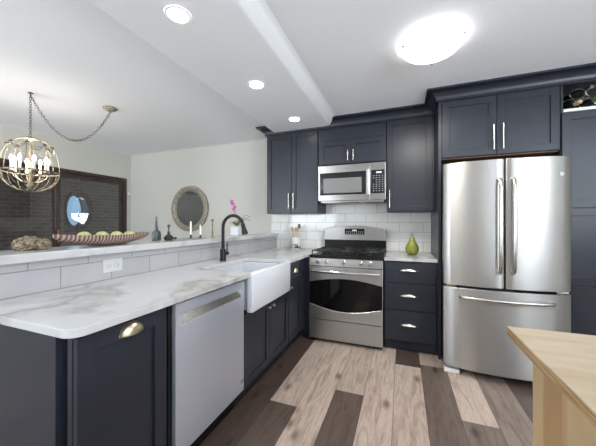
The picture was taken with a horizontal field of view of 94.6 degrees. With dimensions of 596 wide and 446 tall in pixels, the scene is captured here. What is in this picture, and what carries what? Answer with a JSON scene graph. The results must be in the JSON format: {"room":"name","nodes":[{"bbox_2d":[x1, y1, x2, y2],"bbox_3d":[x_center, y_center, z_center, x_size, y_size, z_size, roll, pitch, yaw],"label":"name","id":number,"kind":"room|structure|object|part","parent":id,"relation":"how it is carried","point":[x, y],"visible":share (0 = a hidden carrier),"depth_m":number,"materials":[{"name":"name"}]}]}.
{"room":"kitchen","nodes":[
{"label":"kitchen","id":0,"kind":"room"},
{"bbox_2d":[0,123,130,230],"bbox_3d":[-4.164,0.020,1.851,0.100,2.460,6.520,0,0,21],"label":"wall","id":1,"kind":"structure","parent":0,"point":[71,155],"depth_m":4.02,"materials":[{"name":"white paint"}]},
{"bbox_2d":[0,158,126,250],"bbox_3d":[-3.470,0.235,3.652,0.105,2.030,2.480,0,0,21],"label":"mirror","id":2,"kind":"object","parent":1,"relation":"in","point":[80,201],"depth_m":3.90,"materials":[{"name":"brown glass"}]},
{"bbox_3d":[-3.660,0.245,3.228,0.030,1.948,1.479,0,0,21],"label":"panel","id":3,"kind":"part","parent":2,"relation":"part of","materials":[{"name":"glass"}]},
{"bbox_3d":[-3.660,0.228,3.228,0.006,1.790,1.355,0,0,21],"label":"glass pane","id":4,"kind":"part","parent":2,"relation":"part of","materials":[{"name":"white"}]},
{"bbox_3d":[-3.216,0.245,4.299,0.030,1.948,0.999,0,0,21],"label":"panel","id":5,"kind":"part","parent":2,"relation":"part of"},
{"bbox_3d":[-3.216,0.228,4.299,0.006,1.790,0.875,0,0,21],"label":"glass pane","id":6,"kind":"part","parent":2,"relation":"part of","materials":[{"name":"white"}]},
{"bbox_2d":[0,237,276,299],"bbox_3d":[-0.894,0.716,2.513,0.150,1.068,2.970,0,0,21],"label":"tile backsplash","id":7,"kind":"structure","parent":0,"point":[20,279],"depth_m":1.60,"materials":[{"name":"tile"}]},
{"bbox_2d":[103,258,121,272],"bbox_3d":[-1.126,0.255,1.674,0.009,0.076,0.120,0,0,21],"label":"outlet","id":8,"kind":"object","parent":7,"relation":"attached to","point":[111,265],"visible":1,"depth_m":1.67,"materials":[{"name":"white plastic"}]},
{"bbox_2d":[106,263,111,268],"bbox_3d":[-1.133,0.256,1.650,0.003,0.034,0.034,0,0,21],"label":"receptacle","id":9,"kind":"object","parent":8,"relation":"attached to","point":[108,265],"depth_m":1.65,"materials":[{"name":"white plastic"}]},
{"bbox_2d":[0,233,277,264],"bbox_3d":[-0.943,0.160,2.526,0.310,0.042,2.979,0,0,21],"label":"bar","id":10,"kind":"object","parent":7,"relation":"on","point":[7,257],"visible":1,"depth_m":1.65,"materials":[{"name":"white stone"}]},
{"bbox_2d":[6,238,35,250],"bbox_3d":[-1.396,0.104,1.394,0.091,0.066,0.097,0,0,21],"label":"hydrangea","id":11,"kind":"object","parent":10,"relation":"on","point":[20,244],"visible":1,"depth_m":1.38,"materials":[{"name":"beige plant"}]},
{"bbox_2d":[21,236,37,240],"bbox_3d":[-1.443,0.100,1.482,0.101,0.075,0.109,0,0,3],"label":"hydrangea","id":12,"kind":"object","parent":10,"relation":"on","point":[33,238],"visible":0.17,"depth_m":1.47,"materials":[{"name":"beige plant"}]},
{"bbox_2d":[34,238,51,249],"bbox_3d":[-1.368,0.107,1.469,0.087,0.060,0.094,0,0,21],"label":"hydrangea","id":13,"kind":"object","parent":10,"relation":"on","point":[40,244],"visible":0.94,"depth_m":1.45,"materials":[{"name":"beige plant"}]},
{"bbox_2d":[52,232,148,244],"bbox_3d":[-1.226,0.099,1.776,0.200,0.078,0.590,0,0,21],"label":"dough bowl","id":14,"kind":"object","parent":10,"relation":"on","point":[94,239],"visible":0.97,"depth_m":1.65,"materials":[{"name":"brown wood"}]},
{"bbox_2d":[77,232,90,234],"bbox_3d":[-1.277,0.081,1.642,0.070,0.065,0.078,0,0,21],"label":"fruit","id":15,"kind":"object","parent":14,"relation":"in","point":[80,233],"visible":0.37,"depth_m":1.62,"materials":[{"name":"food"}]},
{"bbox_2d":[96,231,108,234],"bbox_3d":[-1.240,0.081,1.741,0.068,0.063,0.076,0,0,21],"label":"fruit","id":16,"kind":"object","parent":14,"relation":"in","point":[100,232],"visible":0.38,"depth_m":1.72,"materials":[{"name":"food"}]},
{"bbox_2d":[110,231,122,234],"bbox_3d":[-1.206,0.081,1.829,0.066,0.061,0.074,0,0,21],"label":"fruit","id":17,"kind":"object","parent":14,"relation":"in","point":[114,232],"visible":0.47,"depth_m":1.81,"materials":[{"name":"food"}]},
{"bbox_2d":[152,216,160,240],"bbox_3d":[-1.134,0.040,2.203,0.068,0.198,0.068,0,0,21],"label":"glass decanter","id":18,"kind":"object","parent":10,"relation":"on","point":[156,234],"visible":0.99,"depth_m":2.18,"materials":[{"name":"grey glass"}]},
{"bbox_2d":[164,224,173,240],"bbox_3d":[-1.067,0.072,2.269,0.074,0.132,0.074,0,0,21],"label":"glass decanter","id":19,"kind":"object","parent":10,"relation":"on","point":[168,236],"visible":0.96,"depth_m":2.25,"materials":[{"name":"grey glass"}]},
{"bbox_2d":[230,199,249,235],"bbox_3d":[-0.674,-0.072,3.196,0.253,0.420,0.219,0,0,21],"label":"potted orchid","id":20,"kind":"object","parent":10,"relation":"on","point":[236,230],"visible":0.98,"depth_m":3.17,"materials":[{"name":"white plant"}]},
{"bbox_3d":[-0.715,0.086,3.199,0.100,0.104,0.100,0,0,21],"label":"pot","id":21,"kind":"part","parent":20,"relation":"part of","materials":[{"name":"white ceramic"}]},
{"bbox_2d":[131,139,430,252],"bbox_3d":[0.746,0.020,3.530,8.100,2.460,0.109,0,0,21],"label":"wall","id":22,"kind":"structure","parent":0,"point":[237,172],"depth_m":4.12,"materials":[{"name":"white paint"}]},
{"bbox_2d":[171,186,208,231],"bbox_3d":[-1.739,-0.237,4.394,0.732,0.732,0.046,0,0,21],"label":"round mirror","id":23,"kind":"object","parent":22,"relation":"attached to","point":[190,203],"visible":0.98,"depth_m":4.40,"materials":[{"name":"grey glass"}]},
{"bbox_2d":[176,191,202,225],"bbox_3d":[-1.734,-0.237,4.407,0.580,0.580,0.006,0,0,21],"label":"mirror glass","id":24,"kind":"object","parent":23,"relation":"attached to","point":[189,204],"depth_m":4.40,"materials":[{"name":"grey mirror"}]},
{"bbox_2d":[267,130,325,214],"bbox_3d":[-0.024,-0.630,3.544,0.680,1.010,0.406,0,0,21],"label":"upper cabinet","id":25,"kind":"object","parent":22,"relation":"attached to","point":[292,158],"visible":0.96,"depth_m":3.38,"materials":[{"name":"grey paint"}]},
{"bbox_3d":[-0.237,-0.621,3.457,0.333,0.982,0.020,0,0,21],"label":"door","id":26,"kind":"part","parent":25,"relation":"part of","materials":[{"name":"grey paint"}]},
{"bbox_3d":[0.079,-0.621,3.337,0.333,0.982,0.020,0,0,21],"label":"door","id":27,"kind":"part","parent":25,"relation":"part of","materials":[{"name":"grey paint"}]},
{"bbox_2d":[319,121,386,165],"bbox_3d":[0.661,-0.910,3.290,0.774,0.450,0.415,0,0,21],"label":"upper cabinet","id":28,"kind":"object","parent":22,"relation":"attached to","point":[363,142],"visible":0.9,"depth_m":3.12,"materials":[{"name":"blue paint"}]},
{"bbox_3d":[0.427,-0.825,3.206,0.372,0.270,0.020,0,0,21],"label":"door","id":29,"kind":"part","parent":28,"relation":"part of","materials":[{"name":"grey paint"}]},
{"bbox_2d":[318,160,386,204],"bbox_3d":[0.655,-0.457,3.258,0.758,0.450,0.458,0,0,21],"label":"microwave","id":30,"kind":"object","parent":28,"relation":"attached to","point":[361,182],"visible":1,"depth_m":3.07,"materials":[{"name":"silver metal"}]},
{"bbox_3d":[0.500,-0.453,3.110,0.523,0.255,0.007,0,0,21],"label":"glass frame","id":31,"kind":"part","parent":30,"relation":"part of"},
{"bbox_3d":[0.515,-0.461,3.119,0.595,0.406,0.029,0,0,21],"label":"door","id":32,"kind":"part","parent":30,"relation":"part of","materials":[{"name":"silver metal"}]},
{"bbox_2d":[321,199,384,204],"bbox_3d":[0.644,-0.251,3.226,0.700,0.027,0.280,0,0,21],"label":"vent hood","id":33,"kind":"object","parent":30,"relation":"attached to","point":[324,201],"depth_m":3.11,"materials":[{"name":"silver metal"}]},
{"bbox_3d":[0.762,-0.452,2.992,0.030,0.280,0.037,0,0,21],"label":"handle","id":34,"kind":"part","parent":30,"relation":"part of","materials":[{"name":"silver metal"}]},
{"bbox_3d":[0.871,-0.461,2.984,0.161,0.406,0.029,0,0,21],"label":"control panel","id":35,"kind":"part","parent":30,"relation":"part of","materials":[{"name":"silver metal"}]},
{"bbox_3d":[0.782,-0.825,3.072,0.377,0.270,0.020,0,0,21],"label":"door","id":36,"kind":"part","parent":28,"relation":"part of","materials":[{"name":"grey paint"}]},
{"bbox_2d":[387,115,433,212],"bbox_3d":[1.242,-0.630,3.066,0.467,1.010,0.406,0,0,21],"label":"upper cabinet","id":37,"kind":"object","parent":22,"relation":"attached to","point":[410,142],"visible":0.99,"depth_m":2.91,"materials":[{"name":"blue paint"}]},
{"bbox_2d":[256,62,595,136],"bbox_3d":[1.235,-1.161,2.867,3.717,0.097,0.799,0,0,21],"label":"crown molding","id":38,"kind":"structure","parent":22,"relation":"attached to","point":[584,72],"depth_m":2.41,"materials":[{"name":"grey paint"}]},
{"bbox_2d":[441,86,559,171],"bbox_3d":[1.833,-0.862,2.677,0.860,0.547,0.733,0,0,21],"label":"upper cabinet","id":39,"kind":"object","parent":22,"relation":"attached to","point":[526,123],"visible":0.93,"depth_m":2.36,"materials":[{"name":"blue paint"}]},
{"bbox_3d":[1.520,-0.856,2.453,0.418,0.511,0.020,0,0,21],"label":"door","id":40,"kind":"part","parent":39,"relation":"part of","materials":[{"name":"grey paint"}]},
{"bbox_3d":[1.682,-0.743,2.363,0.011,0.215,0.037,0,0,21],"label":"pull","id":41,"kind":"part","parent":39,"relation":"part of","materials":[{"name":"silver metal"}]},
{"bbox_3d":[1.745,-0.743,2.339,0.011,0.215,0.037,0,0,21],"label":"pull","id":42,"kind":"part","parent":39,"relation":"part of","materials":[{"name":"silver metal"}]},
{"bbox_3d":[1.918,-0.856,2.303,0.423,0.511,0.020,0,0,21],"label":"door","id":43,"kind":"part","parent":39,"relation":"part of","materials":[{"name":"grey paint"}]},
{"bbox_2d":[0,0,595,154],"bbox_3d":[-0.423,-1.260,0.438,8.100,0.100,6.720,0,0,21],"label":"ceiling","id":44,"kind":"structure","parent":0,"point":[76,59],"depth_m":2.04,"materials":[{"name":"paint"}]},
{"bbox_2d":[0,92,117,191],"bbox_3d":[-2.264,-0.751,2.622,0.870,0.917,0.419,0,0,-20],"label":"chandelier","id":45,"kind":"object","parent":44,"relation":"hanging from","point":[12,167],"visible":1,"depth_m":2.54,"materials":[{"name":"brown metal"}]},
{"bbox_3d":[-2.476,-1.000,2.544,0.016,0.396,0.016,0,0,-24],"label":"hanging chain","id":46,"kind":"part","parent":45,"relation":"part of","materials":[{"name":"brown metal"}]},
{"bbox_3d":[-2.475,-0.546,2.544,0.110,0.502,0.108,0,0,21],"label":"stem","id":47,"kind":"part","parent":45,"relation":"part of","materials":[{"name":"metal"}]},
{"bbox_3d":[-2.222,-1.003,2.713,0.620,0.387,0.022,0,0,-34],"label":"swag chain","id":48,"kind":"part","parent":45,"relation":"part of","materials":[{"name":"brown metal"}]},
{"bbox_2d":[89,0,335,131],"bbox_3d":[-0.937,-1.175,0.632,0.810,0.070,6.520,0,0,21],"label":"soffit","id":49,"kind":"structure","parent":44,"relation":"attached to","point":[228,45],"depth_m":1.83,"materials":[{"name":"paint"}]},
{"bbox_2d":[164,5,191,24],"bbox_3d":[-0.656,-1.137,1.504,0.140,0.004,0.140,0,0,21],"label":"recessed light","id":50,"kind":"object","parent":49,"relation":"in","point":[176,14],"visible":1,"depth_m":1.50,"materials":[{"name":"paint"}]},
{"bbox_2d":[248,81,264,88],"bbox_3d":[-0.343,-1.137,2.262,0.140,0.004,0.140,0,0,21],"label":"recessed light","id":51,"kind":"object","parent":49,"relation":"in","point":[252,84],"visible":1,"depth_m":2.26,"materials":[{"name":"white"}]},
{"bbox_2d":[288,117,300,121],"bbox_3d":[-0.039,-1.137,3.008,0.140,0.004,0.140,0,0,21],"label":"recessed light","id":52,"kind":"object","parent":49,"relation":"in","point":[292,119],"visible":1,"depth_m":3.01,"materials":[{"name":"white"}]},
{"bbox_2d":[401,24,465,64],"bbox_3d":[0.890,-1.158,1.831,0.384,0.102,0.398,0,0,21],"label":"flush light","id":53,"kind":"object","parent":44,"relation":"attached to","point":[430,45],"visible":1,"depth_m":1.74,"materials":[{"name":"white glass"}]},
{"bbox_2d":[199,334,532,445],"bbox_3d":[-0.423,1.290,0.438,8.100,0.080,6.720,0,0,21],"label":"floor","id":54,"kind":"structure","parent":0,"point":[316,392],"depth_m":1.91,"materials":[{"name":"brown wood"}]},
{"bbox_2d":[0,307,166,445],"bbox_3d":[-0.949,0.808,1.187,0.681,0.883,0.401,0,0,21],"label":"base cabinet","id":55,"kind":"object","parent":54,"relation":"on","point":[108,386],"visible":0.87,"depth_m":1.00,"materials":[{"name":"grey paint"}]},
{"bbox_3d":[-1.071,0.808,1.032,0.563,0.883,0.025,0,0,21],"label":"panel","id":56,"kind":"part","parent":55,"relation":"part of","materials":[{"name":"grey paint"}]},
{"bbox_3d":[-0.670,0.753,1.075,0.020,0.743,0.362,0,0,21],"label":"door","id":57,"kind":"part","parent":55,"relation":"part of","materials":[{"name":"grey paint"}]},
{"bbox_3d":[-0.643,0.409,1.079,0.031,0.050,0.104,0,0,21],"label":"cup pull","id":58,"kind":"part","parent":55,"relation":"part of","materials":[{"name":"beige metal"}]},
{"bbox_2d":[167,280,243,445],"bbox_3d":[-0.755,0.812,1.667,0.609,0.875,0.615,0,0,21],"label":"dishwasher","id":59,"kind":"object","parent":54,"relation":"on","point":[205,332],"visible":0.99,"depth_m":1.47,"materials":[{"name":"silver metal"}]},
{"bbox_3d":[-0.480,0.467,1.577,0.022,0.041,0.528,0,0,21],"label":"handle","id":60,"kind":"part","parent":59,"relation":"part of","materials":[{"name":"silver metal"}]},
{"bbox_2d":[234,261,287,404],"bbox_3d":[-0.495,0.808,2.320,0.633,0.883,0.786,0,0,21],"label":"base cabinet","id":61,"kind":"object","parent":54,"relation":"on","point":[266,328],"visible":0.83,"depth_m":2.14,"materials":[{"name":"grey paint"}]},
{"bbox_3d":[-0.305,0.875,2.041,0.020,0.500,0.383,0,0,21],"label":"door","id":62,"kind":"part","parent":61,"relation":"part of","materials":[{"name":"grey paint"}]},
{"bbox_3d":[-0.168,0.875,2.405,0.020,0.500,0.384,0,0,21],"label":"door","id":63,"kind":"part","parent":61,"relation":"part of","materials":[{"name":"grey paint"}]},
{"bbox_2d":[281,257,309,353],"bbox_3d":[-0.145,0.808,3.208,0.660,0.883,1.116,0,0,21],"label":"base cabinet","id":64,"kind":"object","parent":54,"relation":"on","point":[298,295],"visible":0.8,"depth_m":2.86,"materials":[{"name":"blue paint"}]},
{"bbox_2d":[0,247,318,338],"bbox_3d":[-0.491,0.351,2.356,0.712,0.030,2.960,0,0,21],"label":"countertop","id":65,"kind":"structure","parent":64,"relation":"on","point":[77,311],"depth_m":1.25,"materials":[{"name":"white stone"}]},
{"bbox_2d":[220,214,247,260],"bbox_3d":[-0.560,0.126,2.445,0.283,0.419,0.103,0,0,21],"label":"faucet","id":66,"kind":"object","parent":65,"relation":"on","point":[223,252],"visible":1,"depth_m":2.44,"materials":[{"name":"black metal"}]},
{"bbox_3d":[-0.576,0.073,2.428,0.234,0.313,0.029,0,0,21],"label":"spout","id":67,"kind":"part","parent":66,"relation":"part of","materials":[{"name":"black metal"}]},
{"bbox_2d":[212,261,289,312],"bbox_3d":[-0.422,0.477,2.278,0.500,0.271,0.687,0,0,21],"label":"farmhouse sink","id":68,"kind":"object","parent":65,"relation":"in","point":[267,282],"visible":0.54,"depth_m":2.14,"materials":[{"name":"white ceramic"}]},
{"bbox_2d":[288,237,300,248],"bbox_3d":[-0.035,0.256,3.651,0.148,0.160,0.131,0,0,41],"label":"utensil crock","id":69,"kind":"object","parent":65,"relation":"on","point":[295,241],"visible":0.93,"depth_m":3.60,"materials":[{"name":"ceramic"}]},
{"bbox_3d":[-0.036,0.839,2.754,0.020,0.573,0.332,0,0,21],"label":"door","id":70,"kind":"part","parent":64,"relation":"part of","materials":[{"name":"grey paint"}]},
{"bbox_3d":[-0.036,0.464,2.754,0.020,0.163,0.332,0,0,21],"label":"drawer","id":71,"kind":"part","parent":64,"relation":"part of","materials":[{"name":"grey paint"}]},
{"bbox_2d":[309,226,386,348],"bbox_3d":[0.583,0.638,3.104,0.759,1.224,0.760,0,0,21],"label":"range","id":72,"kind":"object","parent":54,"relation":"on","point":[346,275],"visible":0.98,"depth_m":2.83,"materials":[{"name":"silver metal"}]},
{"bbox_3d":[0.474,0.739,2.814,0.747,0.337,0.008,0,0,21],"label":"oven glass","id":73,"kind":"part","parent":72,"relation":"part of","materials":[{"name":"black glass"}]},
{"bbox_3d":[0.463,0.498,2.782,0.694,0.030,0.072,0,0,21],"label":"handle","id":74,"kind":"part","parent":72,"relation":"part of","materials":[{"name":"silver metal"}]},
{"bbox_3d":[0.479,1.115,2.828,0.757,0.200,0.029,0,0,21],"label":"storage drawer","id":75,"kind":"part","parent":72,"relation":"part of","materials":[{"name":"silver metal"}]},
{"bbox_3d":[0.479,0.731,2.828,0.757,0.552,0.029,0,0,21],"label":"oven door","id":76,"kind":"part","parent":72,"relation":"part of","materials":[{"name":"silver metal"}]},
{"bbox_3d":[0.472,0.881,2.809,0.750,0.072,0.010,0,0,21],"label":"curved trim","id":77,"kind":"part","parent":72,"relation":"part of","materials":[{"name":"silver metal"}]},
{"bbox_3d":[0.480,0.406,2.830,0.757,0.081,0.025,0,0,21],"label":"control panel","id":78,"kind":"part","parent":72,"relation":"part of","materials":[{"name":"silver metal"}]},
{"bbox_2d":[309,246,385,260],"bbox_3d":[0.581,0.327,3.098,0.759,0.075,0.594,0,0,21],"label":"cooktop","id":79,"kind":"object","parent":72,"relation":"in","point":[326,253],"depth_m":2.93,"materials":[{"name":"metal"}]},
{"bbox_3d":[0.693,0.099,3.377,0.240,0.073,0.008,0,0,21],"label":"display panel","id":80,"kind":"part","parent":72,"relation":"part of","materials":[{"name":"black glass"}]},
{"bbox_2d":[384,260,437,354],"bbox_3d":[1.190,0.808,2.941,0.476,0.883,0.695,0,0,21],"label":"base cabinet","id":81,"kind":"object","parent":54,"relation":"on","point":[410,288],"visible":0.99,"depth_m":2.64,"materials":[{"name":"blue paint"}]},
{"bbox_3d":[1.062,0.977,2.633,0.161,0.030,0.029,0,0,21],"label":"cup pull","id":82,"kind":"part","parent":81,"relation":"part of","materials":[{"name":"silver metal"}]},
{"bbox_3d":[1.062,0.693,2.633,0.161,0.030,0.029,0,0,21],"label":"cup pull","id":83,"kind":"part","parent":81,"relation":"part of","materials":[{"name":"silver metal"}]},
{"bbox_3d":[1.062,0.447,2.633,0.161,0.030,0.029,0,0,21],"label":"cup pull","id":84,"kind":"part","parent":81,"relation":"part of","materials":[{"name":"silver metal"}]},
{"bbox_3d":[1.075,0.992,2.653,0.456,0.293,0.020,0,0,21],"label":"drawer","id":85,"kind":"part","parent":81,"relation":"part of","materials":[{"name":"grey paint"}]},
{"bbox_3d":[1.075,0.712,2.653,0.456,0.253,0.020,0,0,21],"label":"drawer","id":86,"kind":"part","parent":81,"relation":"part of","materials":[{"name":"grey paint"}]},
{"bbox_3d":[1.075,0.478,2.653,0.456,0.200,0.020,0,0,21],"label":"drawer","id":87,"kind":"part","parent":81,"relation":"part of","materials":[{"name":"grey paint"}]},
{"bbox_2d":[384,251,437,262],"bbox_3d":[1.192,0.351,2.946,0.478,0.030,0.665,0,0,21],"label":"countertop","id":88,"kind":"structure","parent":81,"relation":"on","point":[390,255],"depth_m":2.72,"materials":[{"name":"white stone"}]},
{"bbox_2d":[405,234,418,254],"bbox_3d":[1.226,0.222,2.957,0.136,0.228,0.136,0,0,21],"label":"pear","id":89,"kind":"object","parent":88,"relation":"on","point":[411,248],"visible":1,"depth_m":2.92,"materials":[{"name":"green food"}]},
{"bbox_2d":[431,102,440,359],"bbox_3d":[1.425,0.070,2.851,0.024,2.361,0.697,0,0,21],"label":"panel","id":90,"kind":"object","parent":54,"relation":"on","point":[436,215],"visible":0.56,"depth_m":2.53,"materials":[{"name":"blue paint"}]},
{"bbox_2d":[441,156,570,380],"bbox_3d":[1.743,0.373,2.492,0.845,1.750,0.946,0,0,21],"label":"refrigerator","id":91,"kind":"object","parent":54,"relation":"on","point":[506,224],"visible":0.94,"depth_m":2.13,"materials":[{"name":"silver metal"}]},
{"bbox_3d":[1.419,0.003,2.243,0.415,1.010,0.110,0,0,21],"label":"door","id":92,"kind":"part","parent":91,"relation":"part of","materials":[{"name":"silver metal"}]},
{"bbox_3d":[1.546,0.020,2.101,0.027,0.757,0.075,0,0,21],"label":"handle","id":93,"kind":"part","parent":91,"relation":"part of","materials":[{"name":"silver metal"}]},
{"bbox_3d":[1.620,0.858,2.167,0.845,0.660,0.110,0,0,21],"label":"freezer drawer","id":94,"kind":"part","parent":91,"relation":"part of","materials":[{"name":"silver metal"}]},
{"bbox_3d":[1.591,0.595,2.102,0.626,0.026,0.097,0,0,21],"label":"handle","id":95,"kind":"part","parent":91,"relation":"part of","materials":[{"name":"silver metal"}]},
{"bbox_3d":[1.626,0.020,2.071,0.027,0.757,0.075,0,0,21],"label":"handle","id":96,"kind":"part","parent":91,"relation":"part of","materials":[{"name":"silver metal"}]},
{"bbox_3d":[1.818,0.003,2.093,0.422,1.010,0.110,0,0,21],"label":"door","id":97,"kind":"part","parent":91,"relation":"part of","materials":[{"name":"silver metal"}]},
{"bbox_2d":[507,326,595,445],"bbox_3d":[1.002,0.793,-0.278,1.430,0.914,1.988,0,0,21],"label":"kitchen island","id":98,"kind":"object","parent":54,"relation":"on","point":[564,363],"visible":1,"depth_m":0.73,"materials":[{"name":"brown wood"}]},
{"bbox_3d":[0.743,0.808,0.808,0.062,0.884,0.067,0,0,21],"label":"post","id":99,"kind":"part","parent":98,"relation":"part of","materials":[{"name":"brown wood"}]},
{"bbox_2d":[549,81,595,335],"bbox_3d":[2.617,0.058,2.400,0.800,2.385,0.697,0,0,21],"label":"pantry cabinet","id":100,"kind":"object","parent":54,"relation":"on","point":[577,125],"visible":0.41,"depth_m":2.18,"materials":[{"name":"grey paint"}]},
{"bbox_3d":[2.312,-0.508,2.154,0.392,0.760,0.020,0,0,21],"label":"door","id":101,"kind":"part","parent":100,"relation":"part of","materials":[{"name":"grey paint"}]},
{"bbox_2d":[563,86,595,108],"bbox_3d":[2.328,-1.001,2.279,0.312,0.164,0.194,0,0,21],"label":"wine rack","id":102,"kind":"object","parent":100,"relation":"on","point":[594,86],"visible":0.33,"depth_m":2.20,"materials":[{"name":"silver metal"}]},
{"bbox_2d":[563,100,582,108],"bbox_3d":[2.249,-0.960,2.303,0.068,0.068,0.286,0,0,11],"label":"wine bottle","id":103,"kind":"object","parent":102,"relation":"in","point":[569,105],"visible":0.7,"depth_m":2.23,"materials":[{"name":"green glass"}]},
{"bbox_3d":[2.251,-0.960,2.314,0.068,0.068,0.262,0,0,11],"label":"glass","id":104,"kind":"part","parent":103,"relation":"part of","materials":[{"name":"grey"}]},
{"bbox_2d":[563,84,593,105],"bbox_3d":[2.293,-1.054,2.284,0.069,0.081,0.288,0,0,1],"label":"wine bottle","id":105,"kind":"object","parent":102,"relation":"on","point":[579,93],"visible":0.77,"depth_m":2.25,"materials":[{"name":"green glass"}]},
{"bbox_3d":[2.293,-1.054,2.295,0.069,0.081,0.265,0,0,1],"label":"glass","id":106,"kind":"part","parent":105,"relation":"part of","materials":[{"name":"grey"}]},
{"bbox_2d":[575,97,595,107],"bbox_3d":[2.346,-0.965,2.256,0.068,0.075,0.287,0,0,10],"label":"wine bottle","id":107,"kind":"object","parent":102,"relation":"in","point":[588,102],"visible":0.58,"depth_m":2.20,"materials":[{"name":"green glass"}]},
{"bbox_2d":[563,106,595,112],"bbox_3d":[2.560,-0.907,2.247,0.767,0.022,0.366,0,0,21],"label":"shelf","id":108,"kind":"object","parent":100,"relation":"attached to","point":[590,108],"depth_m":2.17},
{"bbox_3d":[2.312,0.818,2.154,0.392,0.640,0.020,0,0,21],"label":"door","id":109,"kind":"part","parent":100,"relation":"part of","materials":[{"name":"grey paint"}]},
{"bbox_3d":[2.312,0.185,2.154,0.392,0.606,0.020,0,0,21],"label":"door","id":110,"kind":"part","parent":100,"relation":"part of","materials":[{"name":"grey paint"}]}
]}

